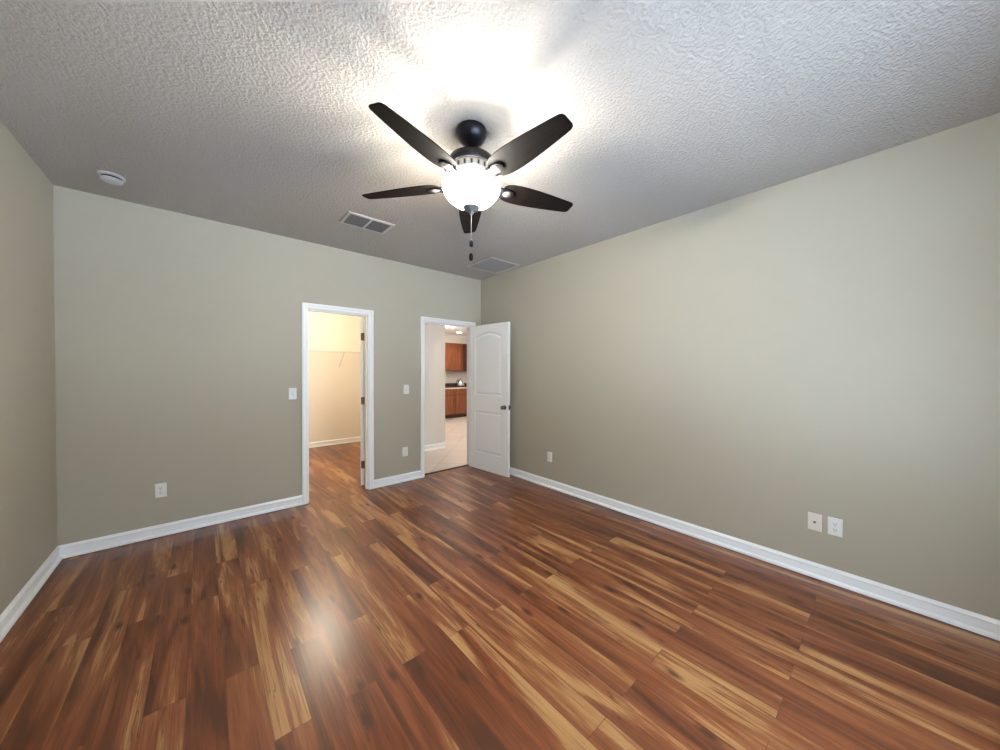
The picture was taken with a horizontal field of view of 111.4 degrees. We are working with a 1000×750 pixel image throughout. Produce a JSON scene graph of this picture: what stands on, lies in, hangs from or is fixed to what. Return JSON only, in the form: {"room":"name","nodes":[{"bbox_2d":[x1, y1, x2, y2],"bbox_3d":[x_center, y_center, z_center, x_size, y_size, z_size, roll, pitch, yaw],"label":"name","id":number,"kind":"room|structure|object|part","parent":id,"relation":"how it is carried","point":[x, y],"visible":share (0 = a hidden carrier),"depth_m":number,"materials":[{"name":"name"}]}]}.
{"room":"empty bedroom","nodes":[
{"label":"empty bedroom","id":0,"kind":"room"},
{"bbox_2d":[0,120,57,614],"bbox_3d":[-1.682,0.013,0.601,0.120,2.740,4.916,0,1,-41],"label":"wall","id":1,"kind":"structure","parent":0,"point":[28,467],"depth_m":2.07,"materials":[{"name":"beige paint"}]},
{"bbox_2d":[0,546,62,641],"bbox_3d":[-1.669,1.330,0.710,0.028,0.095,4.796,0,1,-41],"label":"baseboard","id":2,"kind":"structure","parent":1,"relation":"attached to","point":[10,615],"depth_m":2.04,"materials":[{"name":"white wood"}]},
{"bbox_2d":[53,185,480,545],"bbox_3d":[-1.808,-0.025,3.831,4.177,2.740,0.120,0,1,-41],"label":"wall","id":3,"kind":"structure","parent":0,"point":[178,356],"depth_m":2.99,"materials":[{"name":"beige paint"}]},
{"bbox_2d":[155,482,166,497],"bbox_3d":[-2.844,0.967,2.857,0.071,0.117,0.008,0,1,-41],"label":"wall outlet","id":4,"kind":"object","parent":3,"relation":"attached to","point":[161,488],"visible":1,"depth_m":2.86,"materials":[{"name":"white plastic"}]},
{"bbox_2d":[58,495,302,558],"bbox_3d":[-2.649,1.300,3.018,1.585,0.095,0.028,0,1,-41],"label":"baseboard","id":5,"kind":"structure","parent":3,"relation":"attached to","point":[128,537],"depth_m":2.89,"materials":[{"name":"white wood"}]},
{"bbox_2d":[288,388,296,399],"bbox_3d":[-2.115,0.192,3.476,0.071,0.117,0.017,0,1,-41],"label":"light switch","id":6,"kind":"object","parent":3,"relation":"attached to","point":[292,391],"visible":1,"depth_m":3.48,"materials":[{"name":"white plastic"}]},
{"bbox_2d":[301,302,373,504],"bbox_3d":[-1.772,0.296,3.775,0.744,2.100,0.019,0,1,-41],"label":"trim","id":7,"kind":"structure","parent":3,"relation":"attached to","point":[304,337],"depth_m":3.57,"materials":[{"name":"white wood"}]},
{"bbox_2d":[360,317,364,484],"bbox_3d":[-1.717,0.316,4.396,0.167,2.022,0.616,0,1,-11],"label":"door","id":8,"kind":"structure","parent":3,"relation":"in","point":[361,318],"depth_m":4.10,"materials":[{"name":"white wood"}]},
{"bbox_2d":[374,470,421,488],"bbox_3d":[-1.259,1.289,4.230,0.616,0.095,0.028,0,1,-41],"label":"baseboard","id":9,"kind":"structure","parent":3,"relation":"attached to","point":[386,481],"depth_m":4.22,"materials":[{"name":"white wood"}]},
{"bbox_2d":[402,447,407,456],"bbox_3d":[-1.195,0.968,4.295,0.071,0.117,0.008,0,1,-41],"label":"wall outlet","id":10,"kind":"object","parent":3,"relation":"attached to","point":[404,449],"visible":1,"depth_m":4.29,"materials":[{"name":"white plastic"}]},
{"bbox_2d":[404,385,408,393],"bbox_3d":[-1.178,0.181,4.293,0.071,0.117,0.017,0,1,-41],"label":"light switch","id":11,"kind":"object","parent":3,"relation":"attached to","point":[406,387],"visible":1,"depth_m":4.30,"materials":[{"name":"white plastic"}]},
{"bbox_2d":[425,464,468,474],"bbox_3d":[-0.753,1.331,4.790,0.762,0.012,0.040,0,1,-41],"label":"trim","id":12,"kind":"structure","parent":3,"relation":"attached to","point":[466,464],"depth_m":4.78,"materials":[{"name":"brown wood"}]},
{"bbox_2d":[420,316,475,477],"bbox_3d":[-0.695,0.287,4.714,0.882,2.100,0.019,0,1,-41],"label":"trim","id":13,"kind":"structure","parent":3,"relation":"attached to","point":[422,319],"depth_m":4.45,"materials":[{"name":"white wood"}]},
{"bbox_2d":[425,321,470,465],"bbox_3d":[-0.741,0.308,4.767,0.798,2.058,0.120,0,1,-41],"label":"trim","id":14,"kind":"structure","parent":3,"relation":"attached to","point":[426,322],"depth_m":5.01,"materials":[{"name":"white wood"}]},
{"bbox_2d":[470,322,510,476],"bbox_3d":[-0.152,0.316,4.686,0.771,2.022,0.167,1,1,44],"label":"door","id":15,"kind":"structure","parent":3,"relation":"in","point":[490,407],"depth_m":4.65,"materials":[{"name":"white wood"}]},
{"bbox_2d":[308,311,360,442],"bbox_3d":[-3.591,-0.055,6.050,2.940,2.740,0.120,0,1,-41],"label":"wall","id":16,"kind":"structure","parent":0,"point":[334,391],"depth_m":6.39,"materials":[{"name":"beige paint"}]},
{"bbox_2d":[310,350,359,367],"bbox_3d":[-3.495,-0.280,5.847,2.803,0.304,0.307,0,1,-41],"label":"wire shelf","id":17,"kind":"object","parent":16,"relation":"attached to","point":[310,350],"visible":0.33,"depth_m":6.24,"materials":[{"name":"white metal"}]},
{"bbox_2d":[425,323,444,444],"bbox_3d":[-1.468,0.078,5.827,1.165,2.490,0.110,0,1,-41],"label":"wall","id":18,"kind":"structure","parent":0,"point":[434,334],"depth_m":6.03,"materials":[{"name":"paint"}]},
{"bbox_2d":[445,371,466,382],"bbox_3d":[-2.288,0.025,10.186,4.460,2.490,0.120,0,1,-41],"label":"wall","id":19,"kind":"structure","parent":0,"point":[450,376],"depth_m":10.84,"materials":[{"name":"paint"}]},
{"bbox_2d":[445,383,456,385],"bbox_3d":[-1.700,0.308,10.610,1.420,0.099,0.020,0,1,-41],"label":"trim","id":20,"kind":"structure","parent":19,"relation":"attached to","point":[446,384],"depth_m":10.71,"materials":[{"name":"stone"}]},
{"bbox_2d":[445,343,462,370],"bbox_3d":[-1.650,-0.549,10.430,1.030,0.855,0.330,0,1,-41],"label":"upper cabinet","id":21,"kind":"object","parent":19,"relation":"attached to","point":[453,351],"visible":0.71,"depth_m":10.43,"materials":[{"name":"brown wood"}]},
{"bbox_3d":[-1.740,-0.546,10.145,0.504,0.839,0.019,0,1,-41],"label":"door","id":22,"kind":"part","parent":21,"relation":"part of","materials":[{"name":"brown wood"}]},
{"bbox_2d":[463,344,466,370],"bbox_3d":[-1.009,-0.554,10.989,0.670,0.855,0.330,0,1,-41],"label":"upper cabinet","id":23,"kind":"object","parent":19,"relation":"attached to","point":[464,345],"visible":0.27,"depth_m":10.69,"materials":[{"name":"brown wood"}]},
{"bbox_2d":[445,326,466,335],"bbox_3d":[-0.873,-1.243,8.096,5.060,0.100,5.104,0,1,-41],"label":"ceiling","id":24,"kind":"structure","parent":0,"point":[451,330],"depth_m":9.24,"materials":[{"name":"white paint"}]},
{"bbox_2d":[445,334,466,343],"bbox_3d":[-2.120,-1.096,9.999,4.440,0.244,0.360,0,1,-41],"label":"wall","id":25,"kind":"structure","parent":0,"point":[460,339],"depth_m":10.42,"materials":[{"name":"paint"}]},
{"bbox_2d":[0,416,999,749],"bbox_3d":[-0.383,1.390,5.219,8.133,0.124,10.140,0,1,-41],"label":"floor","id":26,"kind":"structure","parent":0,"point":[466,607],"depth_m":1.75,"materials":[{"name":"laminate"}]},
{"bbox_2d":[445,389,454,418],"bbox_3d":[-1.771,0.839,10.098,0.615,0.858,0.690,0,1,-41],"label":"base cabinet","id":27,"kind":"object","parent":26,"relation":"on","point":[449,393],"visible":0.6,"depth_m":9.94,"materials":[{"name":"brown wood"}]},
{"bbox_3d":[-1.549,0.504,9.841,0.599,0.165,0.019,0,1,-41],"label":"drawer","id":28,"kind":"part","parent":27,"relation":"part of","materials":[{"name":"brown wood"}]},
{"bbox_3d":[-1.550,0.881,9.846,0.599,0.550,0.019,0,1,-41],"label":"door","id":29,"kind":"part","parent":27,"relation":"part of","materials":[{"name":"brown wood"}]},
{"bbox_2d":[454,388,466,417],"bbox_3d":[-1.247,0.835,10.555,0.775,0.858,0.690,0,1,-41],"label":"base cabinet","id":30,"kind":"object","parent":26,"relation":"on","point":[460,394],"visible":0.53,"depth_m":10.19,"materials":[{"name":"brown wood"}]},
{"bbox_2d":[445,386,466,388],"bbox_3d":[-1.473,0.382,10.350,1.420,0.040,0.708,0,1,-41],"label":"countertop","id":31,"kind":"structure","parent":30,"relation":"on","point":[446,387],"depth_m":10.09,"materials":[{"name":"stone"}]},
{"bbox_2d":[456,378,464,386],"bbox_3d":[-1.219,0.229,10.534,0.252,0.260,0.224,0,1,-1],"label":"kettle","id":32,"kind":"object","parent":31,"relation":"on","point":[460,383],"visible":1,"depth_m":10.45,"materials":[{"name":"silver metal"}]},
{"bbox_3d":[-1.170,0.501,10.172,0.376,0.165,0.019,0,1,-41],"label":"drawer","id":33,"kind":"part","parent":30,"relation":"part of","materials":[{"name":"brown wood"}]},
{"bbox_3d":[-1.171,0.878,10.177,0.376,0.550,0.019,0,1,-41],"label":"door","id":34,"kind":"part","parent":30,"relation":"part of","materials":[{"name":"brown wood"}]},
{"bbox_2d":[0,0,999,279],"bbox_3d":[-0.189,-1.429,1.962,4.177,0.120,5.036,0,1,-41],"label":"ceiling","id":35,"kind":"structure","parent":0,"point":[251,114],"depth_m":1.67,"materials":[{"name":"grey paint"}]},
{"bbox_2d":[97,170,125,185],"bbox_3d":[-2.689,-1.356,2.360,0.134,0.047,0.134,0,1,-41],"label":"smoke detector","id":36,"kind":"object","parent":35,"relation":"attached to","point":[109,177],"visible":1,"depth_m":2.33,"materials":[{"name":"grey plastic"}]},
{"bbox_2d":[339,211,394,233],"bbox_3d":[-1.207,-1.369,3.102,0.410,0.033,0.270,0,1,-41],"label":"ceiling vent","id":37,"kind":"object","parent":35,"relation":"in","point":[350,218],"visible":1,"depth_m":3.08,"materials":[{"name":"white metal"}]},
{"bbox_3d":[-1.277,-1.376,3.041,0.165,0.012,0.208,0,1,-41],"label":"louver panel","id":38,"kind":"part","parent":37,"relation":"part of","materials":[{"name":"grey metal"}]},
{"bbox_3d":[-1.137,-1.377,3.163,0.165,0.012,0.208,0,1,-41],"label":"louver panel","id":39,"kind":"part","parent":37,"relation":"part of","materials":[{"name":"grey metal"}]},
{"bbox_2d":[362,102,572,260],"bbox_3d":[-0.123,-1.006,1.874,1.285,0.724,1.228,0,1,-41],"label":"ceiling fan","id":40,"kind":"object","parent":35,"relation":"hanging from","point":[470,166],"visible":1,"depth_m":1.80,"materials":[{"name":"brown metal"}]},
{"bbox_3d":[-0.577,-1.070,2.001,0.483,0.006,0.151,0,13,12],"label":"blade","id":41,"kind":"part","parent":40,"relation":"part of","materials":[{"name":"brown wood"}]},
{"bbox_3d":[-0.374,-1.064,1.543,0.151,0.006,0.483,14,8,29],"label":"blade","id":42,"kind":"part","parent":40,"relation":"part of","materials":[{"name":"brown wood"}]},
{"bbox_3d":[-0.204,-1.073,2.336,0.151,0.006,0.483,-12,2,-6],"label":"blade","id":43,"kind":"part","parent":40,"relation":"part of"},
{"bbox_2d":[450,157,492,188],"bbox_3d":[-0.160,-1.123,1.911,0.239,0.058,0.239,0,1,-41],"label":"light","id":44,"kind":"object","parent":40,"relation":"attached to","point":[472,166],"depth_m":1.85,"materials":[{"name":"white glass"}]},
{"bbox_3d":[0.125,-1.063,1.594,0.151,0.006,0.483,16,-10,-41],"label":"blade","id":45,"kind":"part","parent":40,"relation":"part of","materials":[{"name":"brown wood"}]},
{"bbox_3d":[0.230,-1.069,2.084,0.483,0.006,0.151,0,-11,-24],"label":"blade","id":46,"kind":"part","parent":40,"relation":"part of","materials":[{"name":"brown wood"}]},
{"bbox_2d":[467,257,519,273],"bbox_3d":[-0.085,-1.392,4.345,0.480,0.009,0.480,0,1,-41],"label":"ceiling vent","id":47,"kind":"object","parent":35,"relation":"in","point":[491,264],"visible":1,"depth_m":4.33,"materials":[{"name":"white metal"}]},
{"bbox_2d":[481,113,999,619],"bbox_3d":[1.376,-0.011,3.267,0.120,2.740,4.916,0,1,-41],"label":"wall","id":48,"kind":"structure","parent":0,"point":[826,342],"depth_m":2.35,"materials":[{"name":"beige paint"}]},
{"bbox_2d":[547,452,551,461],"bbox_3d":[0.593,0.981,4.076,0.008,0.117,0.071,0,1,-41],"label":"wall outlet","id":49,"kind":"object","parent":48,"relation":"attached to","point":[549,454],"visible":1,"depth_m":4.07,"materials":[{"name":"white plastic"}]},
{"bbox_2d":[510,467,999,640],"bbox_3d":[1.277,1.307,3.279,0.028,0.095,4.796,0,1,-41],"label":"baseboard","id":50,"kind":"structure","parent":48,"relation":"attached to","point":[983,625],"depth_m":2.34,"materials":[{"name":"white wood"}]},
{"bbox_2d":[808,512,821,531],"bbox_3d":[2.130,0.997,2.308,0.016,0.117,0.071,0,1,-41],"label":"cable wall plate","id":51,"kind":"object","parent":48,"relation":"attached to","point":[814,520],"visible":1,"depth_m":2.31,"materials":[{"name":"beige plastic"}]},
{"bbox_2d":[827,516,842,537],"bbox_3d":[2.198,0.998,2.236,0.008,0.117,0.071,0,1,-41],"label":"wall outlet","id":52,"kind":"object","parent":48,"relation":"attached to","point":[835,526],"visible":1,"depth_m":2.23,"materials":[{"name":"white plastic"}]},
{"bbox_3d":[-1.820,-0.047,5.708,0.720,2.740,2.724,0,1,-41],"label":"wall","id":53,"kind":"structure","parent":0,"visible":0},
{"bbox_2d":[309,436,445,450],"bbox_3d":[-2.447,1.275,5.179,3.505,0.095,2.724,0,1,-41],"label":"baseboard","id":54,"kind":"structure","parent":53,"relation":"attached to","point":[352,439],"depth_m":6.27,"materials":[{"name":"white wood"}]}
]}

